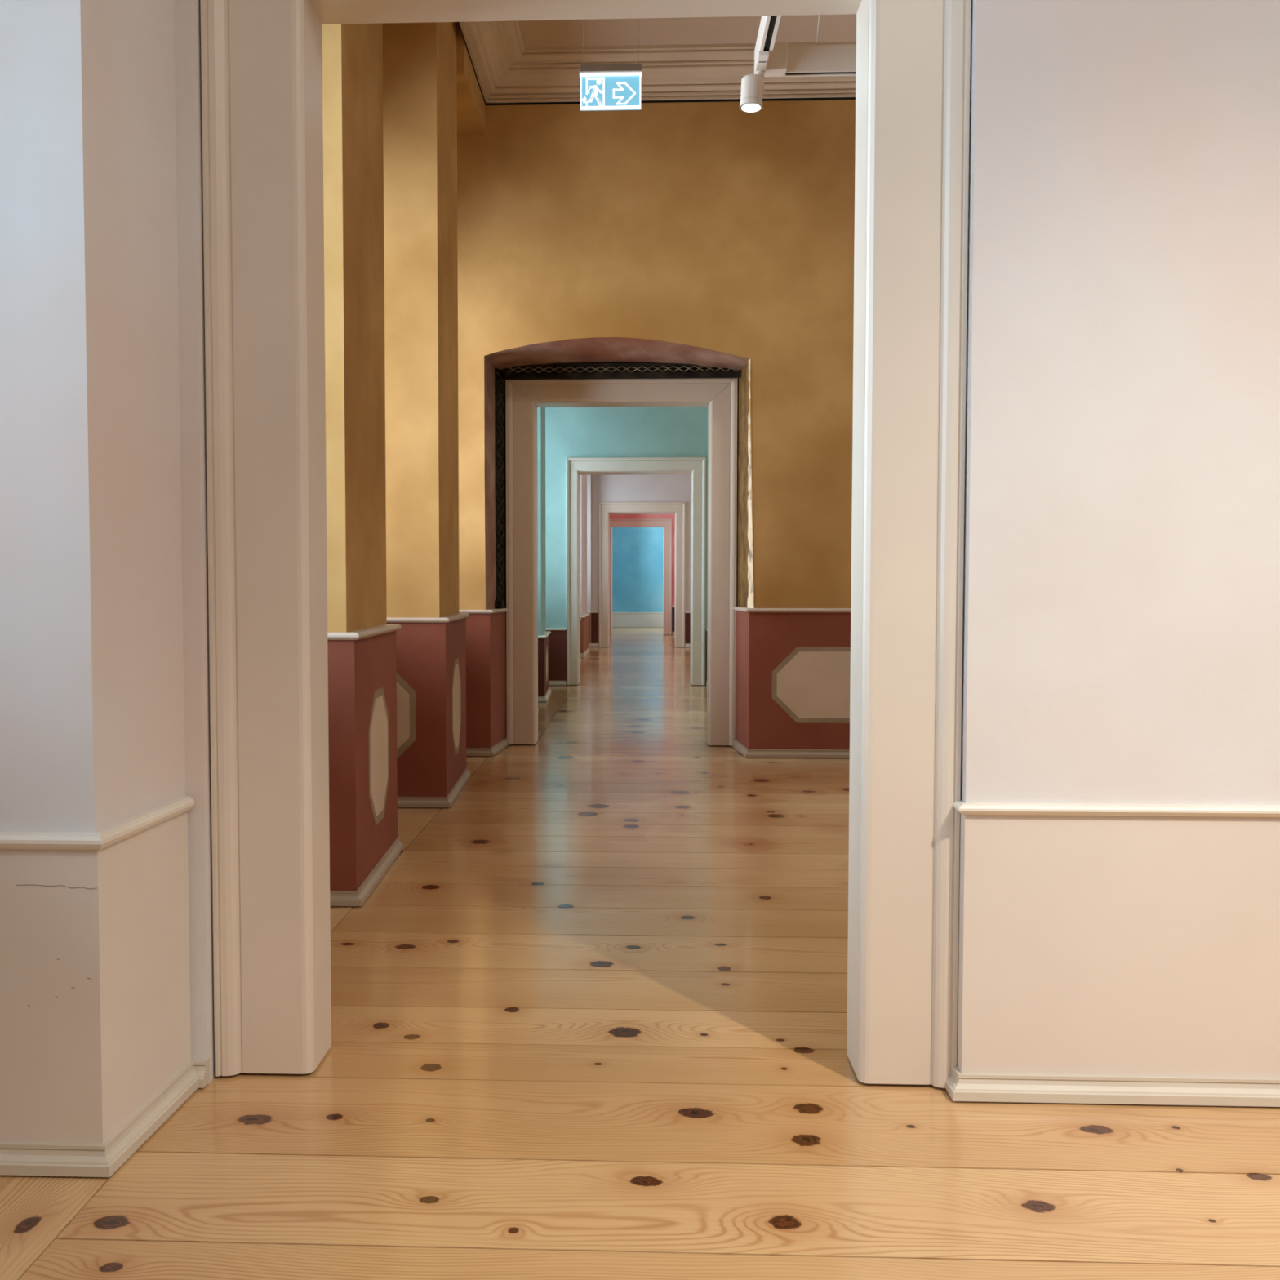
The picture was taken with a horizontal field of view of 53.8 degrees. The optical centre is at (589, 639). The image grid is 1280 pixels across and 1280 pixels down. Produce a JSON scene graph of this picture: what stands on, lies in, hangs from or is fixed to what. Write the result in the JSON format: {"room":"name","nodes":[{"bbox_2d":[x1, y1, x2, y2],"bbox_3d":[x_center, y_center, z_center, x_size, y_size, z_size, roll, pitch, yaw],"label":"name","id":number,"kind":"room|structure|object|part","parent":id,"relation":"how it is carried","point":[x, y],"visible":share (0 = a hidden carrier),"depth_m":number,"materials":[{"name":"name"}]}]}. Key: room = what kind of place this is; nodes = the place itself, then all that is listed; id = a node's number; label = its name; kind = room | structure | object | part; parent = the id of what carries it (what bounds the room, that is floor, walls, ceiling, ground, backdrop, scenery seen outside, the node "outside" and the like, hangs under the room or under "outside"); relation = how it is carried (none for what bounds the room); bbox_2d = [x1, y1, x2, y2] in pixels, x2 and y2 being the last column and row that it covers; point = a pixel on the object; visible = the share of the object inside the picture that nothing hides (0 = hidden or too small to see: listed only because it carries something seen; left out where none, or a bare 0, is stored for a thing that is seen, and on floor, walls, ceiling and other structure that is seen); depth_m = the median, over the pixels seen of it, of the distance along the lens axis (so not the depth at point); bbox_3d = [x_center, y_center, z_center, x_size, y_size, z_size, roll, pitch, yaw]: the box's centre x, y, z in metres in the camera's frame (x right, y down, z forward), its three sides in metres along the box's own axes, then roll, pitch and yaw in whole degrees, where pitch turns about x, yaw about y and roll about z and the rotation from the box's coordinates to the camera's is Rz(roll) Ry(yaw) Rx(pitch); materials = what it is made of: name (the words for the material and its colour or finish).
{"room":"museum gallery","nodes":[
{"label":"museum gallery","id":0,"kind":"room"},
{"bbox_2d":[0,810,191,1143],"bbox_3d":[-1.555,0.901,-0.125,0.846,0.710,6.537,0,3,2],"label":"wall","id":1,"kind":"structure","parent":0,"point":[76,1065],"depth_m":2.67,"materials":[{"name":"beige paint"}]},
{"bbox_2d":[0,795,194,849],"bbox_3d":[-1.546,0.546,-0.141,0.864,0.033,6.537,0,3,2],"label":"rail","id":2,"kind":"object","parent":1,"relation":"attached to","point":[103,838],"visible":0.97,"depth_m":2.64,"materials":[{"name":"paint"}]},
{"bbox_2d":[0,1057,209,1177],"bbox_3d":[-1.531,1.221,-0.100,0.875,0.059,6.560,0,3,2],"label":"baseboard","id":3,"kind":"structure","parent":1,"relation":"attached to","point":[16,1158],"depth_m":2.67,"materials":[{"name":"paint"}]},
{"bbox_2d":[0,0,485,1006],"bbox_3d":[-1.545,-1.361,2.802,1.067,4.970,12.581,0,3,2],"label":"wall","id":4,"kind":"structure","parent":0,"point":[92,696],"depth_m":2.85,"materials":[{"name":"white paint"}]},
{"bbox_2d":[457,20,856,105],"bbox_3d":[2.297,-3.804,5.933,6.335,0.271,5.780,0,3,2],"label":"crown molding","id":5,"kind":"structure","parent":4,"relation":"attached to","point":[507,72],"depth_m":8.74,"materials":[{"name":"paint"}]},
{"bbox_2d":[327,407,546,890],"bbox_3d":[-1.225,-1.655,9.373,1.138,4.970,12.151,0,3,2],"label":"wall","id":6,"kind":"structure","parent":0,"point":[406,705],"depth_m":7.00,"materials":[{"name":"paint"}]},
{"bbox_3d":[-0.903,0.494,5.401,0.003,0.570,0.500,0,3,0],"label":"painted panel","id":7,"kind":"part","parent":6,"relation":"part of","materials":[{"name":"paint"}]},
{"bbox_3d":[-1.249,0.422,7.029,0.560,0.570,0.003,0,3,2],"label":"painted panel","id":8,"kind":"part","parent":6,"relation":"part of","materials":[{"name":"paint"}]},
{"bbox_2d":[327,608,508,639],"bbox_3d":[-1.224,-0.090,6.545,0.930,0.028,6.366,0,3,2],"label":"rail","id":9,"kind":"object","parent":6,"relation":"attached to","point":[373,631],"visible":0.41,"depth_m":6.96,"materials":[{"name":"beige paint"}]},
{"bbox_2d":[329,737,509,906],"bbox_3d":[-1.218,0.924,6.589,0.922,0.055,6.366,0,3,2],"label":"baseboard","id":10,"kind":"structure","parent":6,"relation":"attached to","point":[337,898],"depth_m":5.84,"materials":[{"name":"beige paint"}]},
{"bbox_3d":[-0.800,0.398,7.566,0.003,0.570,0.500,0,3,0],"label":"painted panel","id":11,"kind":"part","parent":6,"relation":"part of","materials":[{"name":"paint"}]},
{"bbox_2d":[537,613,591,696],"bbox_3d":[-0.716,0.131,17.340,1.015,0.690,14.700,0,3,2],"label":"wall","id":12,"kind":"structure","parent":0,"point":[552,650],"depth_m":15.46,"materials":[{"name":"paint"}]},
{"bbox_3d":[-0.472,0.272,13.859,0.003,0.420,0.420,0,3,0],"label":"painted panel","id":13,"kind":"part","parent":12,"relation":"part of","materials":[{"name":"paint"}]},
{"bbox_2d":[537,680,565,711],"bbox_3d":[-0.909,0.647,12.783,1.005,0.055,5.540,0,3,2],"label":"baseboard","id":14,"kind":"structure","parent":12,"relation":"attached to","point":[540,699],"depth_m":14.10,"materials":[{"name":"paint"}]},
{"bbox_2d":[537,628,566,638],"bbox_3d":[-0.914,-0.008,12.759,1.015,0.027,5.550,0,3,2],"label":"rail","id":15,"kind":"object","parent":12,"relation":"attached to","point":[544,635],"visible":0.17,"depth_m":14.48,"materials":[{"name":"paint"}]},
{"bbox_2d":[580,643,591,662],"bbox_3d":[-0.589,0.299,20.358,0.990,0.075,8.660,0,3,2],"label":"baseboard","id":16,"kind":"structure","parent":12,"relation":"attached to","point":[584,655],"depth_m":21.90,"materials":[{"name":"paint"}]},
{"bbox_2d":[580,611,591,619],"bbox_3d":[-0.593,-0.348,20.334,1.002,0.030,8.670,0,3,2],"label":"rail","id":17,"kind":"object","parent":12,"relation":"attached to","point":[588,612],"visible":0.15,"depth_m":21.98,"materials":[{"name":"paint"}]},
{"bbox_2d":[580,475,591,616],"bbox_3d":[-0.731,-2.145,20.325,1.180,4.970,8.800,0,3,2],"label":"wall","id":18,"kind":"structure","parent":0,"point":[585,480],"depth_m":22.65,"materials":[{"name":"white paint"}]},
{"bbox_2d":[504,378,738,746],"bbox_3d":[2.019,-1.665,9.600,7.600,4.970,0.115,0,3,2],"label":"wall","id":19,"kind":"structure","parent":0,"point":[504,379],"depth_m":9.66,"materials":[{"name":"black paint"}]},
{"bbox_2d":[505,377,737,746],"bbox_3d":[0.245,-0.599,9.762,1.765,2.810,0.279,0,3,2],"label":"door frame","id":20,"kind":"structure","parent":19,"relation":"in","point":[521,408],"depth_m":9.64,"materials":[{"name":"white wood"}]},
{"bbox_3d":[-0.531,-0.596,9.693,0.222,2.808,0.074,0,3,2],"label":"casing","id":21,"kind":"part","parent":20,"relation":"part of","materials":[{"name":"white wood"}]},
{"bbox_3d":[1.018,-0.593,9.626,0.209,2.808,0.074,0,3,2],"label":"casing","id":22,"kind":"part","parent":20,"relation":"part of","materials":[{"name":"white wood"}]},
{"bbox_2d":[545,406,707,685],"bbox_3d":[2.268,-1.924,15.378,7.600,4.970,0.236,0,3,2],"label":"wall","id":23,"kind":"structure","parent":0,"point":[615,431],"depth_m":15.37,"materials":[{"name":"teal paint"}]},
{"bbox_2d":[612,527,663,612],"bbox_3d":[3.164,-2.850,36.106,7.600,4.970,0.200,0,3,2],"label":"wall","id":24,"kind":"structure","parent":0,"point":[637,553],"depth_m":36.12,"materials":[{"name":"blue paint"}]},
{"bbox_2d":[612,613,663,625],"bbox_3d":[3.067,-0.459,33.622,7.170,0.415,5.020,0,3,2],"label":"wall","id":25,"kind":"structure","parent":0,"point":[618,619],"depth_m":36.16,"materials":[{"name":"beige paint"}]},
{"bbox_2d":[612,625,663,626],"bbox_3d":[3.072,-0.279,33.625,7.160,0.045,5.010,0,3,2],"label":"baseboard","id":26,"kind":"structure","parent":25,"relation":"attached to","point":[612,625],"depth_m":36.15,"materials":[{"name":"paint"}]},
{"bbox_2d":[612,612,663,613],"bbox_3d":[3.067,-0.666,33.613,7.170,0.030,5.020,0,3,2],"label":"rail","id":27,"kind":"object","parent":25,"relation":"attached to","point":[612,612],"depth_m":36.13,"materials":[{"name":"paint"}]},
{"bbox_2d":[0,626,1279,1279],"bbox_3d":[2.156,0.530,16.362,7.500,0.020,40.000,0,3,2],"label":"floor","id":28,"kind":"structure","parent":0,"point":[588,1014],"depth_m":2.96,"materials":[{"name":"brown wood"}]},
{"bbox_2d":[591,474,690,647],"bbox_3d":[2.668,-2.337,24.638,7.600,4.970,0.180,0,3,2],"label":"wall","id":29,"kind":"structure","parent":0,"point":[653,487],"depth_m":24.64,"materials":[{"name":"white paint"}]},
{"bbox_2d":[591,643,598,647],"bbox_3d":[-0.355,0.100,24.799,1.055,0.075,0.058,0,3,2],"label":"baseboard","id":30,"kind":"structure","parent":29,"relation":"attached to","point":[593,645],"depth_m":24.75,"materials":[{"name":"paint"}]},
{"bbox_2d":[684,643,689,647],"bbox_3d":[4.069,0.109,24.607,4.390,0.075,0.060,0,3,2],"label":"baseboard","id":31,"kind":"structure","parent":29,"relation":"attached to","point":[686,645],"depth_m":24.67,"materials":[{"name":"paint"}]},
{"bbox_2d":[609,514,675,635],"bbox_3d":[2.929,-2.607,30.676,7.600,4.970,0.180,0,3,2],"label":"wall","id":32,"kind":"structure","parent":0,"point":[672,517],"depth_m":30.68,"materials":[{"name":"red paint"}]},
{"bbox_2d":[457,99,855,758],"bbox_3d":[2.002,-1.648,9.219,7.600,4.970,0.637,0,3,2],"label":"wall","id":33,"kind":"structure","parent":0,"point":[721,227],"depth_m":8.96,"materials":[{"name":"yellow paint"}]},
{"bbox_2d":[484,337,754,609],"bbox_3d":[0.234,-1.197,9.344,1.958,1.960,0.622,0,3,2],"label":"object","id":34,"kind":"object","parent":33,"relation":"attached to","point":[602,357],"visible":0.98,"depth_m":9.37,"materials":[{"name":"red stone"}]},
{"bbox_3d":[-0.694,-1.159,9.579,0.083,1.840,0.165,0,3,2],"label":"oak post","id":35,"kind":"part","parent":34,"relation":"part of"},
{"bbox_2d":[732,738,849,758],"bbox_3d":[3.338,0.804,9.250,4.525,0.057,0.641,0,3,2],"label":"baseboard","id":36,"kind":"structure","parent":33,"relation":"attached to","point":[820,753],"depth_m":9.02,"materials":[{"name":"beige paint"}]},
{"bbox_2d":[733,606,850,612],"bbox_3d":[3.339,-0.221,9.206,4.523,0.030,0.640,0,3,2],"label":"rail","id":37,"kind":"object","parent":33,"relation":"attached to","point":[735,608],"visible":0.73,"depth_m":8.97,"materials":[{"name":"beige paint"}]},
{"bbox_3d":[1.756,0.321,9.000,0.900,0.548,0.003,0,3,2],"label":"painted panel","id":38,"kind":"part","parent":33,"relation":"part of","materials":[{"name":"paint"}]},
{"bbox_2d":[519,13,856,47],"bbox_3d":[1.875,-4.024,6.152,7.600,0.150,6.400,0,3,2],"label":"ceiling","id":39,"kind":"structure","parent":0,"point":[833,28],"depth_m":8.36,"materials":[{"name":"paint"}]},
{"bbox_2d":[579,18,641,111],"bbox_3d":[0.107,-3.323,6.359,0.315,1.268,0.060,0,3,2],"label":"exit sign","id":40,"kind":"object","parent":39,"relation":"hanging from","point":[615,86],"visible":1,"depth_m":6.38,"materials":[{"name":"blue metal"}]},
{"bbox_3d":[0.107,-2.773,6.384,0.307,0.167,0.008,0,3,2],"label":"panel","id":41,"kind":"part","parent":40,"relation":"part of","materials":[{"name":"blue plastic"}]},
{"bbox_2d":[754,15,856,76],"bbox_3d":[1.652,-2.528,4.488,1.927,0.116,2.227,0,3,2],"label":"track","id":42,"kind":"object","parent":39,"relation":"attached to","point":[784,60],"visible":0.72,"depth_m":5.57,"materials":[{"name":"white metal"}]},
{"bbox_2d":[739,51,768,112],"bbox_3d":[0.713,-2.422,5.474,0.112,0.183,0.215,0,3,2],"label":"track spotlight","id":43,"kind":"object","parent":42,"relation":"attached to","point":[753,90],"visible":1,"depth_m":5.49,"materials":[{"name":"white metal"}]},
{"bbox_3d":[0.715,-2.527,4.485,0.054,0.115,2.140,0,3,2],"label":"track rail","id":44,"kind":"part","parent":42,"relation":"part of","materials":[{"name":"white metal"}]},
{"bbox_3d":[1.768,-2.576,5.570,1.788,0.115,0.054,0,3,2],"label":"track rail","id":45,"kind":"part","parent":42,"relation":"part of","materials":[{"name":"white metal"}]},
{"bbox_2d":[816,14,820,44],"bbox_3d":[1.025,-3.275,5.519,0.014,1.289,0.114,-1,3,-17],"label":"power cable","id":46,"kind":"object","parent":39,"relation":"hanging from","point":[819,20],"visible":0.76,"depth_m":5.58,"materials":[{"name":"white plastic"}]},
{"bbox_2d":[173,0,1279,1084],"bbox_3d":[1.732,-1.369,2.965,7.600,4.970,0.110,0,3,2],"label":"wall","id":47,"kind":"structure","parent":0,"point":[1121,633],"depth_m":2.99,"materials":[{"name":"white paint"}]},
{"bbox_2d":[945,1066,1279,1106],"bbox_3d":[3.103,1.083,2.992,4.454,0.059,0.116,0,3,2],"label":"baseboard","id":48,"kind":"structure","parent":47,"relation":"attached to","point":[980,1087],"depth_m":3.02,"materials":[{"name":"paint"}]},
{"bbox_2d":[953,800,1279,817],"bbox_3d":[3.107,0.408,2.966,4.446,0.025,0.108,0,3,2],"label":"rail","id":49,"kind":"object","parent":47,"relation":"attached to","point":[1024,809],"visible":0.74,"depth_m":3.00,"materials":[{"name":"paint"}]},
{"bbox_3d":[2.681,-2.351,24.933,7.600,4.970,0.390,0,3,2],"label":"wall","id":50,"kind":"structure","parent":0,"visible":0},
{"bbox_2d":[599,502,684,647],"bbox_3d":[1.035,-1.291,24.956,1.687,2.835,0.579,0,3,2],"label":"door frame","id":51,"kind":"structure","parent":50,"relation":"in","point":[610,508],"depth_m":24.68,"materials":[{"name":"white wood"}]},
{"bbox_3d":[0.278,-1.280,24.736,0.194,2.833,0.074,0,3,2],"label":"casing","id":52,"kind":"part","parent":51,"relation":"part of","materials":[{"name":"white wood"}]},
{"bbox_3d":[1.775,-1.278,24.672,0.186,2.833,0.074,0,3,2],"label":"casing","id":53,"kind":"part","parent":51,"relation":"part of","materials":[{"name":"white wood"}]},
{"bbox_3d":[2.280,-1.936,15.650,7.600,4.970,0.290,0,3,2],"label":"wall","id":54,"kind":"structure","parent":0,"visible":0},
{"bbox_2d":[566,457,705,684],"bbox_3d":[0.575,-0.848,15.650,1.693,2.780,0.534,0,3,2],"label":"door frame","id":55,"kind":"structure","parent":54,"relation":"in","point":[694,466],"depth_m":15.40,"materials":[{"name":"white wood"}]},
{"bbox_3d":[-0.210,-0.838,15.454,0.141,2.778,0.074,0,3,2],"label":"casing","id":56,"kind":"part","parent":55,"relation":"part of","materials":[{"name":"white wood"}]},
{"bbox_3d":[1.331,-0.835,15.388,0.161,2.778,0.074,0,3,2],"label":"casing","id":57,"kind":"part","parent":55,"relation":"part of","materials":[{"name":"white wood"}]},
{"bbox_3d":[1.738,-1.375,3.100,7.600,4.970,0.140,0,3,2],"label":"wall","id":58,"kind":"structure","parent":0,"visible":0},
{"bbox_2d":[200,0,971,1088],"bbox_3d":[-0.017,-0.357,3.182,1.854,2.913,0.221,0,3,2],"label":"door frame","id":59,"kind":"structure","parent":58,"relation":"in","point":[262,127],"depth_m":3.11,"materials":[{"name":"white wood"}]},
{"bbox_3d":[-0.825,-0.354,3.144,0.244,2.911,0.074,0,3,2],"label":"casing","id":60,"kind":"part","parent":59,"relation":"part of","materials":[{"name":"white wood"}]},
{"bbox_3d":[0.789,-0.351,3.074,0.235,2.911,0.074,0,3,2],"label":"casing","id":61,"kind":"part","parent":59,"relation":"part of","materials":[{"name":"white wood"}]},
{"bbox_3d":[2.939,-2.617,30.896,7.600,4.970,0.240,0,3,2],"label":"wall","id":62,"kind":"structure","parent":0,"visible":0},
{"bbox_2d":[609,519,671,634],"bbox_3d":[1.189,-1.549,30.925,1.642,2.818,0.429,0,3,2],"label":"door frame","id":63,"kind":"structure","parent":62,"relation":"in","point":[666,524],"depth_m":30.70,"materials":[{"name":"wood"}]},
{"bbox_3d":[0.453,-1.542,30.779,0.186,2.816,0.074,0,3,2],"label":"casing","id":64,"kind":"part","parent":63,"relation":"part of","materials":[{"name":"white wood"}]},
{"bbox_3d":[1.904,-1.539,30.716,0.196,2.816,0.074,0,3,2],"label":"casing","id":65,"kind":"part","parent":63,"relation":"part of","materials":[{"name":"white wood"}]}
]}

